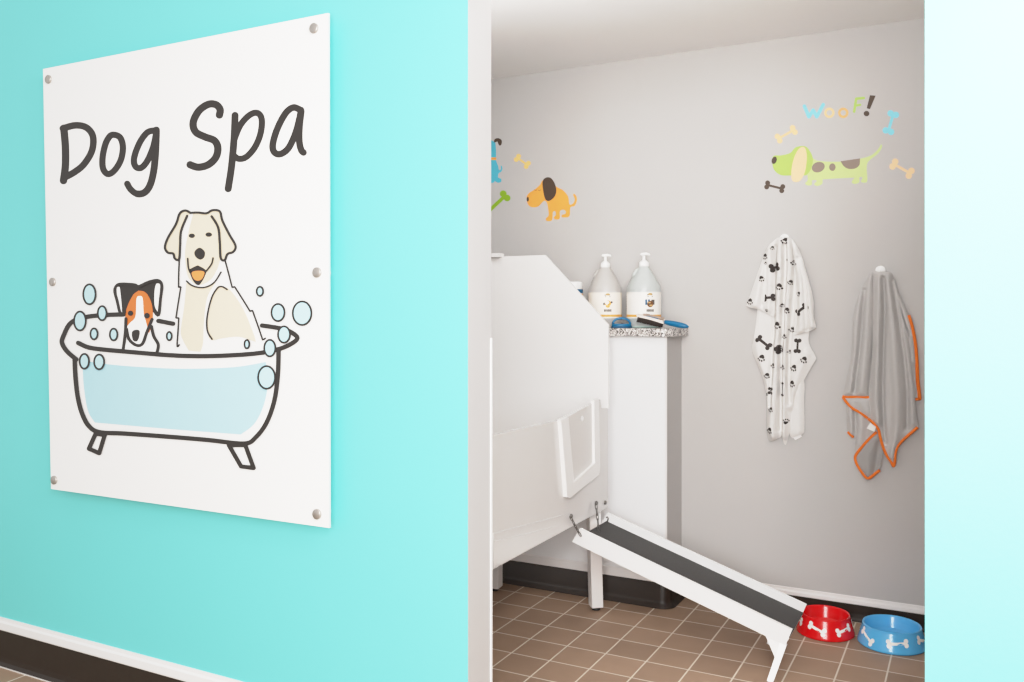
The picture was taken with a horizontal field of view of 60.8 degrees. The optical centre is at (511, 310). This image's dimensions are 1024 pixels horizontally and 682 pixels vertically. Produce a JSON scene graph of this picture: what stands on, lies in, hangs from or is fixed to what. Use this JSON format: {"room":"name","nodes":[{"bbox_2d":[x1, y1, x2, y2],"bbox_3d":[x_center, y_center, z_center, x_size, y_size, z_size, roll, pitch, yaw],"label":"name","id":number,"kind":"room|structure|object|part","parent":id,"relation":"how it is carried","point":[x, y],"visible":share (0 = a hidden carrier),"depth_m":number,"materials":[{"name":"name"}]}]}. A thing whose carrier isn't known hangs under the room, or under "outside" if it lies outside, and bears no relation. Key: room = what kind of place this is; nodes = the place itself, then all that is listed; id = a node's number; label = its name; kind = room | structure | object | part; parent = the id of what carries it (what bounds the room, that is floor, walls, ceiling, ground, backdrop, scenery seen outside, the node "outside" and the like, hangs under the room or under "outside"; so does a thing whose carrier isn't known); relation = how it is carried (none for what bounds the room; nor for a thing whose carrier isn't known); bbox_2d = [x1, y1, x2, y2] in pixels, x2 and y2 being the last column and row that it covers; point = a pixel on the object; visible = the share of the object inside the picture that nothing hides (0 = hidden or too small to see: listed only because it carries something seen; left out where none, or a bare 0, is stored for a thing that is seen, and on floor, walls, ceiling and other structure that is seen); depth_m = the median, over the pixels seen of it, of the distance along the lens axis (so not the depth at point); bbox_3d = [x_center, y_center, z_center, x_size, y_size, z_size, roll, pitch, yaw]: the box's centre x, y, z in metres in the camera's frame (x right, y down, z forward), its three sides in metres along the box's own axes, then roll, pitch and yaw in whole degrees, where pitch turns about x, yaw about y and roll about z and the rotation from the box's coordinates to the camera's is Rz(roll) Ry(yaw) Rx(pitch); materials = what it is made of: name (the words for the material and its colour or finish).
{"room":"hallway","nodes":[
{"label":"hallway","id":0,"kind":"room"},
{"bbox_2d":[0,583,924,681],"bbox_3d":[-0.496,1.285,0.988,8.600,0.050,6.485,0,0,28],"label":"floor","id":1,"kind":"structure","parent":0,"point":[538,635],"depth_m":3.24,"materials":[{"name":"tile"}]},
{"bbox_2d":[491,253,608,610],"bbox_3d":[-0.180,0.503,3.346,0.801,1.511,1.192,0,0,28],"label":"tub","id":2,"kind":"object","parent":1,"relation":"on","point":[550,345],"visible":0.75,"depth_m":3.65,"materials":[{"name":"white plastic"}]},
{"bbox_3d":[-0.078,1.031,3.873,0.073,0.431,0.185,0,0,-1],"label":"leg","id":3,"kind":"part","parent":2,"relation":"part of","materials":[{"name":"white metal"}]},
{"bbox_3d":[0.071,0.759,2.992,0.005,0.111,0.556,0,0,28],"label":"skirt moulding","id":4,"kind":"part","parent":2,"relation":"part of","materials":[{"name":"white plastic"}]},
{"bbox_3d":[0.265,0.524,3.349,0.017,0.344,0.399,0,0,28],"label":"door","id":5,"kind":"part","parent":2,"relation":"part of","materials":[{"name":"white plastic"}]},
{"bbox_3d":[0.344,1.031,3.634,0.064,0.431,0.146,0,0,13],"label":"leg","id":6,"kind":"part","parent":2,"relation":"part of","materials":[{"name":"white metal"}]},
{"bbox_2d":[569,503,806,681],"bbox_3d":[0.638,1.014,3.255,0.822,0.500,0.409,0,0,28],"label":"ramp","id":7,"kind":"object","parent":1,"relation":"on","point":[774,614],"visible":1,"depth_m":3.27,"materials":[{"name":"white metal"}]},
{"bbox_3d":[0.240,0.816,3.296,0.012,0.104,0.110,0,0,28],"label":"chain","id":8,"kind":"part","parent":7,"relation":"part of","materials":[{"name":"metal"}]},
{"bbox_3d":[0.340,0.822,3.470,0.022,0.115,0.011,0,0,28],"label":"chain","id":9,"kind":"part","parent":7,"relation":"part of","materials":[{"name":"metal"}]},
{"bbox_3d":[0.598,0.993,3.179,0.822,0.314,0.012,0,0,28],"label":"rail","id":10,"kind":"part","parent":7,"relation":"part of","materials":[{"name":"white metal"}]},
{"bbox_3d":[0.731,0.993,3.431,0.822,0.314,0.012,0,0,28],"label":"rail","id":11,"kind":"part","parent":7,"relation":"part of","materials":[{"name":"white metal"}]},
{"bbox_3d":[0.899,1.196,2.988,0.074,0.135,0.076,0,0,28],"label":"leg","id":12,"kind":"part","parent":7,"relation":"part of","materials":[{"name":"white metal"}]},
{"bbox_2d":[796,605,854,641],"bbox_3d":[1.227,1.221,3.416,0.218,0.077,0.218,0,0,28],"label":"bowl","id":13,"kind":"object","parent":1,"relation":"on","point":[826,623],"visible":0.95,"depth_m":3.35,"materials":[{"name":"red plastic"}]},
{"bbox_2d":[857,614,924,655],"bbox_3d":[1.437,1.222,3.299,0.244,0.075,0.244,0,0,28],"label":"bowl","id":14,"kind":"object","parent":1,"relation":"on","point":[882,633],"visible":0.97,"depth_m":3.24,"materials":[{"name":"blue plastic"}]},
{"bbox_2d":[0,0,1023,681],"bbox_3d":[0.118,-0.115,2.154,8.600,2.750,0.120,0,0,28],"label":"wall","id":15,"kind":"structure","parent":0,"point":[397,587],"depth_m":2.31,"materials":[{"name":"teal paint"}]},
{"bbox_2d":[0,666,49,681],"bbox_3d":[-1.921,1.259,3.141,4.072,0.002,0.004,0,0,28],"label":"trim","id":16,"kind":"structure","parent":15,"relation":"attached to","point":[0,666],"depth_m":3.01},
{"bbox_2d":[0,630,184,681],"bbox_3d":[-1.916,1.196,3.149,4.072,0.128,0.016,0,0,28],"label":"baseboard","id":17,"kind":"structure","parent":15,"relation":"attached to","point":[39,659],"depth_m":2.95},
{"bbox_2d":[0,617,242,681],"bbox_3d":[-1.915,1.111,3.151,4.072,0.041,0.013,0,0,28],"label":"trim","id":18,"kind":"structure","parent":15,"relation":"attached to","point":[147,663],"depth_m":2.82,"materials":[{"name":"white wood"}]},
{"bbox_2d":[43,13,330,527],"bbox_3d":[-1.028,-0.108,2.662,1.224,1.408,0.048,0,0,28],"label":"wall sign","id":19,"kind":"object","parent":15,"relation":"attached to","point":[187,183],"visible":1,"depth_m":2.60,"materials":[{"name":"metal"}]},
{"bbox_2d":[59,209,311,469],"bbox_3d":[-1.022,0.080,2.637,1.077,0.768,0.005,0,0,28],"label":"picture","id":20,"kind":"object","parent":19,"relation":"attached to","point":[185,335],"depth_m":2.61,"materials":[{"name":"paint"}]},
{"bbox_2d":[490,338,491,681],"bbox_3d":[-0.068,0.666,2.318,0.034,1.186,0.010,0,0,28],"label":"trim","id":21,"kind":"structure","parent":15,"relation":"attached to","point":[490,338],"depth_m":2.31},
{"bbox_2d":[524,336,681,567],"bbox_3d":[-0.006,0.685,4.159,1.608,1.150,0.218,0,0,28],"label":"wall","id":22,"kind":"structure","parent":0,"point":[645,408],"depth_m":3.76,"materials":[{"name":"grey paint"}]},
{"bbox_2d":[511,553,653,581],"bbox_3d":[-0.061,1.129,4.067,1.597,0.050,0.013,0,0,28],"label":"trim","id":23,"kind":"structure","parent":22,"relation":"attached to","point":[524,557],"depth_m":3.89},
{"bbox_2d":[609,327,687,336],"bbox_3d":[0.000,0.093,4.140,1.638,0.034,0.244,0,0,28],"label":"stone ledge","id":24,"kind":"object","parent":22,"relation":"on","point":[655,332],"visible":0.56,"depth_m":3.72,"materials":[{"name":"stone"}]},
{"bbox_2d":[571,282,582,294],"bbox_3d":[0.283,-0.029,4.011,0.087,0.206,0.087,0,0,28],"label":"bottle","id":25,"kind":"object","parent":24,"relation":"on","point":[579,285],"visible":0.24,"depth_m":3.98,"materials":[{"name":"plastic"}]},
{"bbox_2d":[588,254,621,326],"bbox_3d":[0.420,-0.091,3.929,0.151,0.331,0.150,0,0,28],"label":"pump bottle","id":26,"kind":"object","parent":24,"relation":"on","point":[605,291],"visible":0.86,"depth_m":3.87,"materials":[{"name":"white plastic"}]},
{"bbox_2d":[611,317,631,327],"bbox_3d":[0.476,0.052,3.788,0.092,0.047,0.056,0,0,-3],"label":"scrub brush","id":27,"kind":"object","parent":24,"relation":"on","point":[613,325],"visible":1,"depth_m":3.77,"materials":[{"name":"blue plastic"}]},
{"bbox_3d":[0.476,0.044,3.787,0.084,0.033,0.010,0,0,0],"label":"handle","id":28,"kind":"part","parent":27,"relation":"part of","materials":[{"name":"blue plastic"}]},
{"bbox_2d":[626,253,660,327],"bbox_3d":[0.581,-0.091,3.844,0.151,0.331,0.150,0,0,28],"label":"pump bottle","id":29,"kind":"object","parent":24,"relation":"on","point":[643,296],"visible":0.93,"depth_m":3.79,"materials":[{"name":"white plastic"}]},
{"bbox_2d":[636,313,688,328],"bbox_3d":[0.639,0.043,3.694,0.224,0.063,0.052,0,0,28],"label":"brush","id":30,"kind":"object","parent":24,"relation":"on","point":[653,320],"visible":1,"depth_m":3.69,"materials":[{"name":"blue plastic"}]},
{"bbox_3d":[0.691,0.057,3.667,0.106,0.035,0.025,0,0,28],"label":"handle","id":31,"kind":"part","parent":30,"relation":"part of","materials":[{"name":"blue plastic"}]},
{"bbox_2d":[503,560,924,632],"bbox_3d":[0.825,1.206,3.708,3.500,0.106,0.240,0,0,28],"label":"baseboard","id":32,"kind":"structure","parent":22,"relation":"attached to","point":[644,593],"depth_m":3.78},
{"bbox_2d":[491,18,924,605],"bbox_3d":[0.904,0.055,3.859,3.700,2.409,0.100,0,0,28],"label":"wall","id":33,"kind":"structure","parent":0,"point":[668,157],"depth_m":3.74,"materials":[{"name":"grey paint"}]},
{"bbox_2d":[491,138,501,182],"bbox_3d":[-0.122,-0.743,4.343,0.168,0.221,0.001,0,0,28],"label":"sticker","id":34,"kind":"object","parent":33,"relation":"attached to","point":[495,171],"visible":0.58,"depth_m":4.33,"materials":[{"name":"blue plastic"}]},
{"bbox_2d":[491,190,509,210],"bbox_3d":[-0.082,-0.524,4.322,0.170,0.138,0.001,0,0,28],"label":"sticker","id":35,"kind":"object","parent":33,"relation":"attached to","point":[503,193],"visible":0.55,"depth_m":4.31,"materials":[{"name":"green plastic"}]},
{"bbox_2d":[514,154,530,168],"bbox_3d":[0.050,-0.728,4.252,0.094,0.077,0.001,0,0,28],"label":"sticker","id":36,"kind":"object","parent":33,"relation":"attached to","point":[518,156],"visible":1,"depth_m":4.25,"materials":[{"name":"yellow plastic"}]},
{"bbox_2d":[527,177,576,220],"bbox_3d":[0.189,-0.535,4.179,0.266,0.211,0.001,0,0,28],"label":"sticker","id":37,"kind":"object","parent":33,"relation":"attached to","point":[556,199],"visible":1,"depth_m":4.18,"materials":[{"name":"orange paper"}]},
{"bbox_2d":[764,180,784,192],"bbox_3d":[1.112,-0.524,3.692,0.087,0.058,0.001,0,0,28],"label":"sticker","id":38,"kind":"object","parent":33,"relation":"attached to","point":[767,182],"visible":1,"depth_m":3.69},
{"bbox_2d":[775,125,797,142],"bbox_3d":[1.154,-0.742,3.670,0.095,0.073,0.001,0,0,28],"label":"sticker","id":39,"kind":"object","parent":33,"relation":"attached to","point":[793,130],"visible":1,"depth_m":3.67,"materials":[{"name":"beige plastic"}]},
{"bbox_2d":[803,103,824,118],"bbox_3d":[1.252,-0.828,3.618,0.089,0.065,0.001,0,0,28],"label":"sticker","id":40,"kind":"object","parent":33,"relation":"attached to","point":[812,112],"visible":1,"depth_m":3.62,"materials":[{"name":"blue plastic"}]},
{"bbox_2d":[772,144,881,185],"bbox_3d":[1.292,-0.601,3.597,0.433,0.172,0.001,0,0,28],"label":"sticker","id":41,"kind":"object","parent":33,"relation":"attached to","point":[800,162],"visible":1,"depth_m":3.62,"materials":[{"name":"green plastic"}]},
{"bbox_2d":[824,108,834,117],"bbox_3d":[1.306,-0.814,3.590,0.041,0.043,0.001,0,0,28],"label":"sticker","id":42,"kind":"object","parent":33,"relation":"attached to","point":[826,109],"visible":1,"depth_m":3.59,"materials":[{"name":"beige plastic"}]},
{"bbox_2d":[838,108,847,117],"bbox_3d":[1.354,-0.808,3.565,0.040,0.043,0.001,0,0,28],"label":"sticker","id":43,"kind":"object","parent":33,"relation":"attached to","point":[840,109],"visible":1,"depth_m":3.57,"materials":[{"name":"orange plastic"}]},
{"bbox_2d":[763,583,924,614],"bbox_3d":[1.589,1.176,3.434,1.893,0.030,0.013,0,0,28],"label":"trim","id":44,"kind":"structure","parent":33,"relation":"attached to","point":[903,607],"depth_m":3.54,"materials":[{"name":"white wood"}]},
{"bbox_2d":[853,97,864,112],"bbox_3d":[1.407,-0.835,3.537,0.046,0.062,0.001,0,0,28],"label":"sticker","id":45,"kind":"object","parent":33,"relation":"attached to","point":[856,98],"visible":1,"depth_m":3.54,"materials":[{"name":"green plastic"}]},
{"bbox_2d":[864,95,874,115],"bbox_3d":[1.443,-0.827,3.518,0.045,0.083,0.001,0,0,28],"label":"sticker","id":46,"kind":"object","parent":33,"relation":"attached to","point":[871,98],"visible":1,"depth_m":3.52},
{"bbox_2d":[875,266,885,271],"bbox_3d":[1.470,-0.161,3.483,0.038,0.038,0.035,0,0,28],"label":"wall hook","id":47,"kind":"object","parent":33,"relation":"attached to","point":[879,268],"visible":0.76,"depth_m":3.49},
{"bbox_2d":[841,270,921,479],"bbox_3d":[1.466,0.258,3.468,0.295,0.840,0.056,0,0,28],"label":"bath towel","id":48,"kind":"object","parent":47,"relation":"hanging from","point":[882,387],"visible":1,"depth_m":3.46,"materials":[{"name":"grey fabric"}]},
{"bbox_2d":[883,110,898,134],"bbox_3d":[1.512,-0.750,3.481,0.061,0.100,0.001,0,0,28],"label":"sticker","id":49,"kind":"object","parent":33,"relation":"attached to","point":[890,113],"visible":1,"depth_m":3.48,"materials":[{"name":"blue plastic"}]},
{"bbox_2d":[889,158,914,178],"bbox_3d":[1.548,-0.564,3.462,0.092,0.085,0.001,0,0,28],"label":"sticker","id":50,"kind":"object","parent":33,"relation":"attached to","point":[893,165],"visible":1,"depth_m":3.46,"materials":[{"name":"beige plastic"}]},
{"bbox_2d":[491,0,924,78],"bbox_3d":[0.493,-1.189,3.079,3.700,0.080,1.864,0,0,28],"label":"ceiling","id":51,"kind":"structure","parent":0,"point":[528,36],"depth_m":3.50,"materials":[{"name":"paint"}]},
{"bbox_3d":[1.140,-0.304,3.658,0.038,0.038,0.035,0,0,28],"label":"wall hook","id":52,"kind":"object","parent":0,"visible":0},
{"bbox_2d":[746,237,815,444],"bbox_3d":[1.125,0.127,3.653,0.284,0.872,0.051,0,0,28],"label":"bath towel","id":53,"kind":"object","parent":52,"relation":"hanging from","point":[781,295],"visible":1,"depth_m":3.65,"materials":[{"name":"white fabric"}]}
]}

